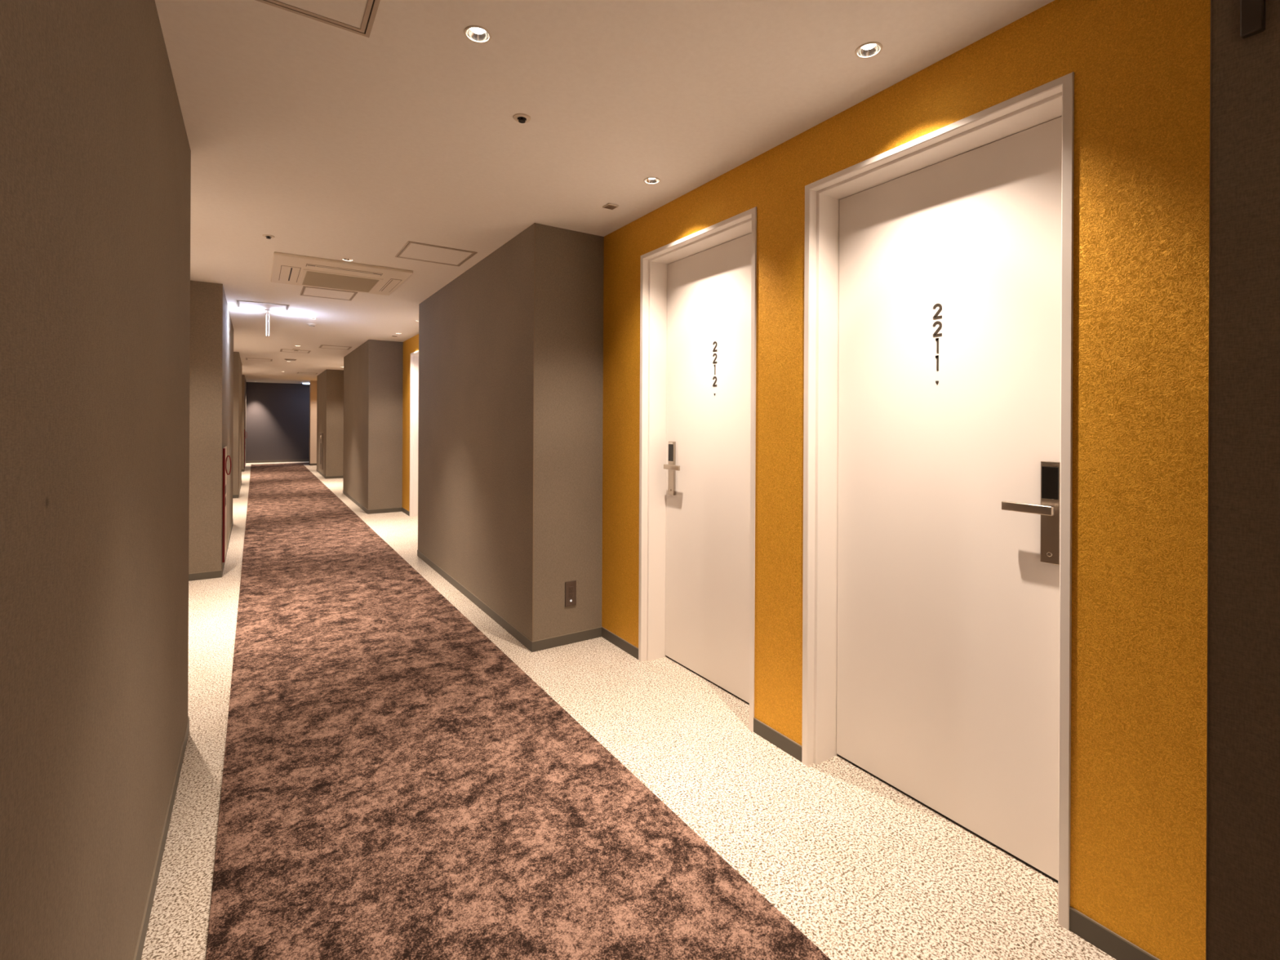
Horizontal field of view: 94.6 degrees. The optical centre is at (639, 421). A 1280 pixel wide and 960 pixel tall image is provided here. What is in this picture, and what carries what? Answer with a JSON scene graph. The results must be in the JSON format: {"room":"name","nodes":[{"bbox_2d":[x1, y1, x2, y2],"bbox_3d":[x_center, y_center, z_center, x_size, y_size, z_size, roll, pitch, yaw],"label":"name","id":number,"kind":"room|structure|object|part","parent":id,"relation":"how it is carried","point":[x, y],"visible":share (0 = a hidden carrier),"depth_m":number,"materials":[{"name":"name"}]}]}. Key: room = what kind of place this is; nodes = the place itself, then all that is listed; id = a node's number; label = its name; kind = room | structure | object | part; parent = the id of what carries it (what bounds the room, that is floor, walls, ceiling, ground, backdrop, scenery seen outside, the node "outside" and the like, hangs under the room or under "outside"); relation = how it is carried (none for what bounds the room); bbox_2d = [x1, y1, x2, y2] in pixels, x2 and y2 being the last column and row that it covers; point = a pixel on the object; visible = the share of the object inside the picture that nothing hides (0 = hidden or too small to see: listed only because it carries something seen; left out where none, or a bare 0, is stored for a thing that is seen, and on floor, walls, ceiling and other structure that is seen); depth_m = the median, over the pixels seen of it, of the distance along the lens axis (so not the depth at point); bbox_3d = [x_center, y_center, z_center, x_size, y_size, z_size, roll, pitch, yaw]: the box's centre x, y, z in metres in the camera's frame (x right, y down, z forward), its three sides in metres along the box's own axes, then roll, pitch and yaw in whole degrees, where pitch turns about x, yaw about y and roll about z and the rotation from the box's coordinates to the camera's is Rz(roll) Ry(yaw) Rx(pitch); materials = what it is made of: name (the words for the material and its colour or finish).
{"room":"hotel corridor","nodes":[
{"label":"hotel corridor","id":0,"kind":"room"},
{"bbox_2d":[0,0,191,959],"bbox_3d":[-1.342,0.082,0.982,0.735,2.322,2.810,0,0,-33],"label":"wall","id":1,"kind":"structure","parent":0,"point":[95,152],"depth_m":0.93,"materials":[{"name":"grey paint"}]},
{"bbox_2d":[133,463,245,959],"bbox_3d":[-5.040,1.196,6.924,0.439,0.058,23.492,0,0,-33],"label":"baseboard","id":2,"kind":"structure","parent":1,"relation":"attached to","point":[213,574],"depth_m":1.76,"materials":[{"name":"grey plastic"}]},
{"bbox_2d":[188,280,233,573],"bbox_3d":[-4.397,0.067,5.669,0.735,2.322,2.860,0,0,-33],"label":"wall","id":3,"kind":"structure","parent":0,"point":[211,329],"depth_m":4.63,"materials":[{"name":"grey paint"}]},
{"bbox_2d":[222,446,231,562],"bbox_3d":[-3.493,0.682,5.001,0.054,0.930,0.450,0,0,-33],"label":"cabinet","id":4,"kind":"object","parent":3,"relation":"attached to","point":[224,449],"visible":1,"depth_m":4.81,"materials":[{"name":"red metal"}]},
{"bbox_3d":[-3.518,0.682,5.002,0.013,0.930,0.420,0,0,-33],"label":"cabinet door","id":5,"kind":"part","parent":4,"relation":"part of","materials":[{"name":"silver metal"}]},
{"bbox_2d":[232,351,242,494],"bbox_3d":[-7.401,0.052,10.276,0.735,2.322,2.600,0,0,-33],"label":"wall","id":6,"kind":"structure","parent":0,"point":[237,366],"depth_m":9.38,"materials":[{"name":"grey paint"}]},
{"bbox_2d":[241,374,246,469],"bbox_3d":[-10.692,0.035,15.323,0.735,2.322,3.250,0,0,-33],"label":"wall","id":7,"kind":"structure","parent":0,"point":[243,379],"depth_m":14.16,"materials":[{"name":"grey paint"}]},
{"bbox_2d":[244,429,247,467],"bbox_3d":[-9.681,0.652,14.492,0.054,0.930,0.450,0,0,-33],"label":"cabinet","id":8,"kind":"object","parent":7,"relation":"attached to","point":[244,429],"visible":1,"depth_m":14.29,"materials":[{"name":"red metal"}]},
{"bbox_2d":[245,382,309,461],"bbox_3d":[-9.020,0.044,18.412,7.000,2.322,0.100,0,0,-33],"label":"wall","id":9,"kind":"structure","parent":0,"point":[277,414],"depth_m":17.30,"materials":[{"name":"grey paint"}]},
{"bbox_2d":[245,459,309,462],"bbox_3d":[-8.711,1.177,18.556,6.116,0.058,0.004,0,0,-33],"label":"baseboard","id":10,"kind":"structure","parent":9,"relation":"attached to","point":[288,460],"depth_m":17.30,"materials":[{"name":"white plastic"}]},
{"bbox_2d":[309,380,316,463],"bbox_3d":[-8.761,0.045,16.462,0.780,2.322,0.350,0,0,-33],"label":"wall","id":11,"kind":"structure","parent":0,"point":[313,384],"depth_m":16.15,"materials":[{"name":"beige paint"}]},
{"bbox_2d":[316,368,343,475],"bbox_3d":[-6.951,0.054,13.685,0.780,2.322,2.280,0,0,-33],"label":"wall","id":12,"kind":"structure","parent":0,"point":[330,383],"depth_m":12.65,"materials":[{"name":"grey paint"}]},
{"bbox_2d":[320,432,323,469],"bbox_3d":[-7.216,0.664,13.347,0.030,0.800,0.600,0,0,-33],"label":"cabinet","id":13,"kind":"object","parent":12,"relation":"attached to","point":[321,433],"visible":1,"depth_m":13.29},
{"bbox_2d":[342,339,403,509],"bbox_3d":[-4.010,0.069,9.174,0.780,2.322,2.650,0,0,-33],"label":"wall","id":14,"kind":"structure","parent":0,"point":[373,371],"depth_m":8.03,"materials":[{"name":"grey paint"}]},
{"bbox_2d":[402,333,418,511],"bbox_3d":[-2.322,0.077,6.980,0.350,2.322,2.870,0,0,-33],"label":"wall","id":15,"kind":"structure","parent":0,"point":[411,345],"depth_m":7.87,"materials":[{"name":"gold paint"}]},
{"bbox_2d":[409,350,418,516],"bbox_3d":[-2.672,0.178,7.378,0.215,2.118,0.849,0,0,-33],"label":"door","id":16,"kind":"structure","parent":15,"relation":"in","point":[414,361],"depth_m":7.67,"materials":[{"name":"white paint"}]},
{"bbox_2d":[417,222,604,640],"bbox_3d":[-0.984,0.084,4.534,0.780,2.322,2.690,0,0,-33],"label":"wall","id":17,"kind":"structure","parent":0,"point":[476,332],"depth_m":3.41,"materials":[{"name":"grey paint"}]},
{"bbox_2d":[532,222,535,640],"bbox_3d":[-0.575,0.056,3.194,0.005,2.262,0.002,0,0,-33],"label":"trim","id":18,"kind":"structure","parent":17,"relation":"attached to","point":[535,223],"depth_m":3.19,"materials":[{"name":"brown"}]},
{"bbox_2d":[564,580,576,606],"bbox_3d":[-0.388,0.966,3.312,0.068,0.136,0.012,0,0,-33],"label":"wall outlet","id":19,"kind":"object","parent":17,"relation":"attached to","point":[570,586],"visible":1,"depth_m":3.31,"materials":[{"name":"brown"}]},
{"bbox_2d":[568,592,573,597],"bbox_3d":[-0.387,0.974,3.310,0.028,0.028,0.002,0,0,-33],"label":"socket","id":20,"kind":"object","parent":19,"relation":"attached to","point":[571,594],"depth_m":3.31,"materials":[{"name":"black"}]},
{"bbox_2d":[568,586,573,591],"bbox_3d":[-0.387,0.940,3.310,0.028,0.028,0.002,0,0,-33],"label":"socket","id":21,"kind":"object","parent":19,"relation":"attached to","point":[571,588],"depth_m":3.31,"materials":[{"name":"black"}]},
{"bbox_2d":[155,0,1054,383],"bbox_3d":[-2.570,-1.085,8.528,7.000,0.001,23.700,0,0,-33],"label":"ceiling","id":22,"kind":"structure","parent":0,"point":[325,140],"depth_m":2.05,"materials":[{"name":"paint"}]},
{"bbox_2d":[245,357,272,361],"bbox_3d":[-6.803,-1.104,10.543,0.400,0.004,0.400,0,0,-33],"label":"access hatch","id":23,"kind":"object","parent":22,"relation":"attached to","point":[246,358],"visible":1,"depth_m":10.53,"materials":[{"name":"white metal"}]},
{"bbox_3d":[-6.803,-1.105,10.543,0.345,0.002,0.345,0,0,-33],"label":"hatch panel","id":24,"kind":"part","parent":23,"relation":"part of","materials":[{"name":"paint"}]},
{"bbox_2d":[236,300,288,311],"bbox_3d":[-3.556,-1.087,5.569,0.407,0.004,0.380,0,0,-33],"label":"access hatch","id":25,"kind":"object","parent":22,"relation":"attached to","point":[241,304],"visible":1,"depth_m":5.55,"materials":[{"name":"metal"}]},
{"bbox_2d":[264,309,271,336],"bbox_3d":[-3.659,-0.968,5.801,0.056,0.245,0.150,0,0,-33],"label":"exit sign","id":26,"kind":"object","parent":22,"relation":"hanging from","point":[265,311],"visible":1,"depth_m":5.75,"materials":[{"name":"beige plastic"}]},
{"bbox_2d":[262,234,275,239],"bbox_3d":[-2.170,-1.076,3.448,0.062,0.014,0.062,0,0,-33],"label":"sprinkler head","id":27,"kind":"object","parent":22,"relation":"attached to","point":[267,236],"visible":1,"depth_m":3.44},
{"bbox_2d":[280,348,311,353],"bbox_3d":[-5.375,-1.097,9.205,0.400,0.004,0.400,0,0,-33],"label":"access hatch","id":28,"kind":"object","parent":22,"relation":"attached to","point":[282,349],"visible":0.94,"depth_m":9.24,"materials":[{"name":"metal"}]},
{"bbox_3d":[-5.375,-1.098,9.205,0.345,0.002,0.345,0,0,-33],"label":"hatch panel","id":29,"kind":"part","parent":28,"relation":"part of","materials":[{"name":"paint"}]},
{"bbox_2d":[297,382,309,384],"bbox_3d":[-9.193,-1.095,17.222,1.400,0.045,0.200,0,0,-33],"label":"ceiling lamp","id":30,"kind":"object","parent":22,"relation":"attached to","point":[304,383],"visible":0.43,"depth_m":16.88,"materials":[{"name":"white paint"}]},
{"bbox_2d":[297,372,317,374],"bbox_3d":[-7.649,-1.108,13.572,0.400,0.004,0.400,0,0,-33],"label":"access hatch","id":31,"kind":"object","parent":22,"relation":"attached to","point":[297,372],"visible":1,"depth_m":13.62,"materials":[{"name":"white metal"}]},
{"bbox_2d":[306,323,316,327],"bbox_3d":[-3.661,-1.073,6.587,0.100,0.034,0.100,0,0,-33],"label":"smoke detector","id":32,"kind":"object","parent":22,"relation":"attached to","point":[312,325],"visible":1,"depth_m":6.56,"materials":[{"name":"beige plastic"}]},
{"bbox_2d":[255,0,380,37],"bbox_3d":[-0.822,-1.074,1.343,0.442,0.004,0.440,0,0,-33],"label":"access hatch","id":33,"kind":"object","parent":22,"relation":"attached to","point":[356,16],"visible":1,"depth_m":1.54,"materials":[{"name":"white metal"}]},
{"bbox_3d":[-0.822,-1.075,1.343,0.391,0.002,0.389,0,0,-33],"label":"hatch panel","id":34,"kind":"part","parent":33,"relation":"part of","materials":[{"name":"paint"}]},
{"bbox_2d":[300,285,357,300],"bbox_3d":[-2.642,-1.083,5.007,0.398,0.004,0.400,0,0,-33],"label":"access hatch","id":35,"kind":"object","parent":22,"relation":"attached to","point":[306,291],"visible":0.98,"depth_m":4.99,"materials":[{"name":"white paint"}]},
{"bbox_2d":[319,344,351,350],"bbox_3d":[-4.494,-1.092,8.705,0.400,0.004,0.400,0,0,-33],"label":"access hatch","id":36,"kind":"object","parent":22,"relation":"attached to","point":[322,346],"visible":1,"depth_m":8.70,"materials":[{"name":"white metal"}]},
{"bbox_3d":[-4.494,-1.093,8.705,0.345,0.002,0.345,0,0,-33],"label":"hatch panel","id":37,"kind":"part","parent":36,"relation":"part of","materials":[{"name":"paint"}]},
{"bbox_2d":[271,252,413,295],"bbox_3d":[-2.227,-1.070,4.376,0.850,0.026,0.910,0,0,-33],"label":"air conditioner","id":38,"kind":"object","parent":22,"relation":"attached to","point":[286,268],"visible":1,"depth_m":4.27,"materials":[{"name":"beige plastic"}]},
{"bbox_2d":[279,265,301,282],"bbox_3d":[-2.536,-1.065,4.270,0.118,0.002,0.518,0,0,-33],"label":"outlet","id":39,"kind":"object","parent":38,"relation":"attached to","point":[289,273],"depth_m":4.25,"materials":[{"name":"white plastic"}]},
{"bbox_2d":[302,271,379,292],"bbox_3d":[-2.286,-1.059,4.499,0.475,0.004,0.500,0,0,-33],"label":"grille","id":40,"kind":"object","parent":38,"relation":"attached to","point":[313,278],"depth_m":4.47,"materials":[{"name":"beige plastic"}]},
{"bbox_3d":[-2.284,-1.062,4.495,0.519,0.004,0.552,0,0,-33],"label":"intake frame","id":41,"kind":"part","parent":38,"relation":"part of","materials":[{"name":"beige plastic"}]},
{"bbox_2d":[306,263,382,275],"bbox_3d":[-2.069,-1.061,4.142,0.478,0.005,0.083,0,0,-33],"label":"outlet","id":42,"kind":"object","parent":38,"relation":"attached to","point":[309,265],"depth_m":4.12,"materials":[{"name":"white plastic"}]},
{"bbox_2d":[378,278,401,292],"bbox_3d":[-1.956,-1.060,4.619,0.078,0.005,0.508,0,0,-33],"label":"outlet","id":43,"kind":"object","parent":38,"relation":"attached to","point":[389,285],"depth_m":4.59,"materials":[{"name":"white"}]},
{"bbox_2d":[341,257,354,261],"bbox_3d":[-1.951,-1.110,3.941,0.075,0.064,0.075,0,0,-33],"label":"recessed light","id":44,"kind":"object","parent":22,"relation":"in","point":[343,259],"visible":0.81,"depth_m":3.96,"materials":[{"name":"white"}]},
{"bbox_2d":[395,240,477,266],"bbox_3d":[-1.319,-1.076,3.810,0.418,0.004,0.400,0,0,-33],"label":"access hatch","id":45,"kind":"object","parent":22,"relation":"attached to","point":[411,250],"visible":1,"depth_m":3.80,"materials":[{"name":"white metal"}]},
{"bbox_2d":[463,25,491,43],"bbox_3d":[-0.450,-1.103,1.637,0.075,0.064,0.075,0,0,-33],"label":"recessed light","id":46,"kind":"object","parent":22,"relation":"in","point":[475,33],"visible":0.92,"depth_m":1.65,"materials":[{"name":"silver plastic"}]},
{"bbox_2d":[512,113,530,123],"bbox_3d":[-0.418,-1.067,2.088,0.062,0.014,0.062,0,0,-33],"label":"sprinkler head","id":47,"kind":"object","parent":22,"relation":"attached to","point":[520,117],"visible":1,"depth_m":2.08},
{"bbox_2d":[602,203,618,209],"bbox_3d":[-0.146,-1.069,2.939,0.062,0.008,0.062,0,0,-33],"label":"ceiling sensor","id":48,"kind":"object","parent":22,"relation":"attached to","point":[611,206],"visible":1,"depth_m":2.93,"materials":[{"name":"grey plastic"}]},
{"bbox_2d":[643,177,660,184],"bbox_3d":[0.053,-1.100,2.625,0.075,0.064,0.075,0,0,-33],"label":"recessed light","id":49,"kind":"object","parent":22,"relation":"in","point":[650,180],"visible":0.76,"depth_m":2.64,"materials":[{"name":"silver metal"}]},
{"bbox_2d":[854,41,882,58],"bbox_3d":[0.658,-1.097,1.698,0.075,0.064,0.075,0,0,-33],"label":"recessed light","id":50,"kind":"object","parent":22,"relation":"in","point":[871,49],"visible":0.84,"depth_m":1.71,"materials":[{"name":"silver metal"}]},
{"bbox_2d":[141,461,1115,959],"bbox_3d":[-2.609,1.287,8.569,7.000,0.100,23.600,0,0,-33],"label":"floor","id":51,"kind":"structure","parent":0,"point":[865,870],"depth_m":1.87,"materials":[{"name":"beige carpet"}]},
{"bbox_2d":[205,462,831,959],"bbox_3d":[-2.070,1.237,8.485,5.990,0.006,22.770,0,0,-33],"label":"carpet runner","id":52,"kind":"object","parent":51,"relation":"on","point":[396,786],"visible":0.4,"depth_m":1.92,"materials":[{"name":"brown carpet"}]},
{"bbox_2d":[601,0,1210,959],"bbox_3d":[0.668,0.092,2.393,0.350,2.322,2.701,0,0,-33],"label":"wall","id":53,"kind":"structure","parent":0,"point":[1140,68],"depth_m":1.40,"materials":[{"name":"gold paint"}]},
{"bbox_2d":[638,206,756,732],"bbox_3d":[0.319,0.193,2.792,0.215,2.118,0.849,0,0,-33],"label":"door","id":54,"kind":"structure","parent":53,"relation":"in","point":[698,290],"depth_m":2.88,"materials":[{"name":"white paint"}]},
{"bbox_3d":[0.166,0.244,3.082,0.015,0.278,0.047,0,0,-33],"label":"lock plate","id":55,"kind":"part","parent":54,"relation":"part of","materials":[{"name":"silver metal"}]},
{"bbox_3d":[0.171,0.235,3.030,0.035,0.025,0.129,0,0,-33],"label":"lever handle","id":56,"kind":"part","parent":54,"relation":"part of","materials":[{"name":"silver metal"}]},
{"bbox_2d":[801,71,1074,930],"bbox_3d":[0.920,0.196,1.869,0.215,2.118,0.849,0,0,-33],"label":"door","id":57,"kind":"structure","parent":53,"relation":"in","point":[939,264],"depth_m":1.85,"materials":[{"name":"white paint"}]},
{"bbox_3d":[1.079,0.240,1.638,0.035,0.025,0.129,0,0,-33],"label":"lever handle","id":58,"kind":"part","parent":57,"relation":"part of","materials":[{"name":"silver metal"}]},
{"bbox_3d":[1.124,0.249,1.613,0.015,0.278,0.047,0,0,-33],"label":"lock plate","id":59,"kind":"part","parent":57,"relation":"part of","materials":[{"name":"silver metal"}]},
{"bbox_2d":[1207,0,1279,959],"bbox_3d":[2.014,0.099,-0.066,0.780,2.322,2.889,0,0,-33],"label":"wall","id":60,"kind":"structure","parent":0,"point":[1243,865],"depth_m":0.90,"materials":[{"name":"brown paint"}]},
{"bbox_2d":[309,462,1159,959],"bbox_3d":[-3.181,1.205,7.570,0.434,0.058,21.358,0,0,-33],"label":"baseboard","id":61,"kind":"structure","parent":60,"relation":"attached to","point":[1116,946],"depth_m":3.10,"materials":[{"name":"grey plastic"}]},
{"bbox_2d":[1205,0,1212,959],"bbox_3d":[0.899,0.064,0.932,0.005,2.262,0.002,0,0,-33],"label":"trim","id":62,"kind":"structure","parent":60,"relation":"attached to","point":[1211,0],"depth_m":0.93,"materials":[{"name":"brown"}]},
{"bbox_2d":[1240,0,1265,39],"bbox_3d":[0.921,-0.803,0.886,0.020,0.445,0.025,0,0,-33],"label":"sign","id":63,"kind":"object","parent":60,"relation":"attached to","point":[1252,12],"visible":1,"depth_m":0.88,"materials":[{"name":"brown wood"}]}
]}

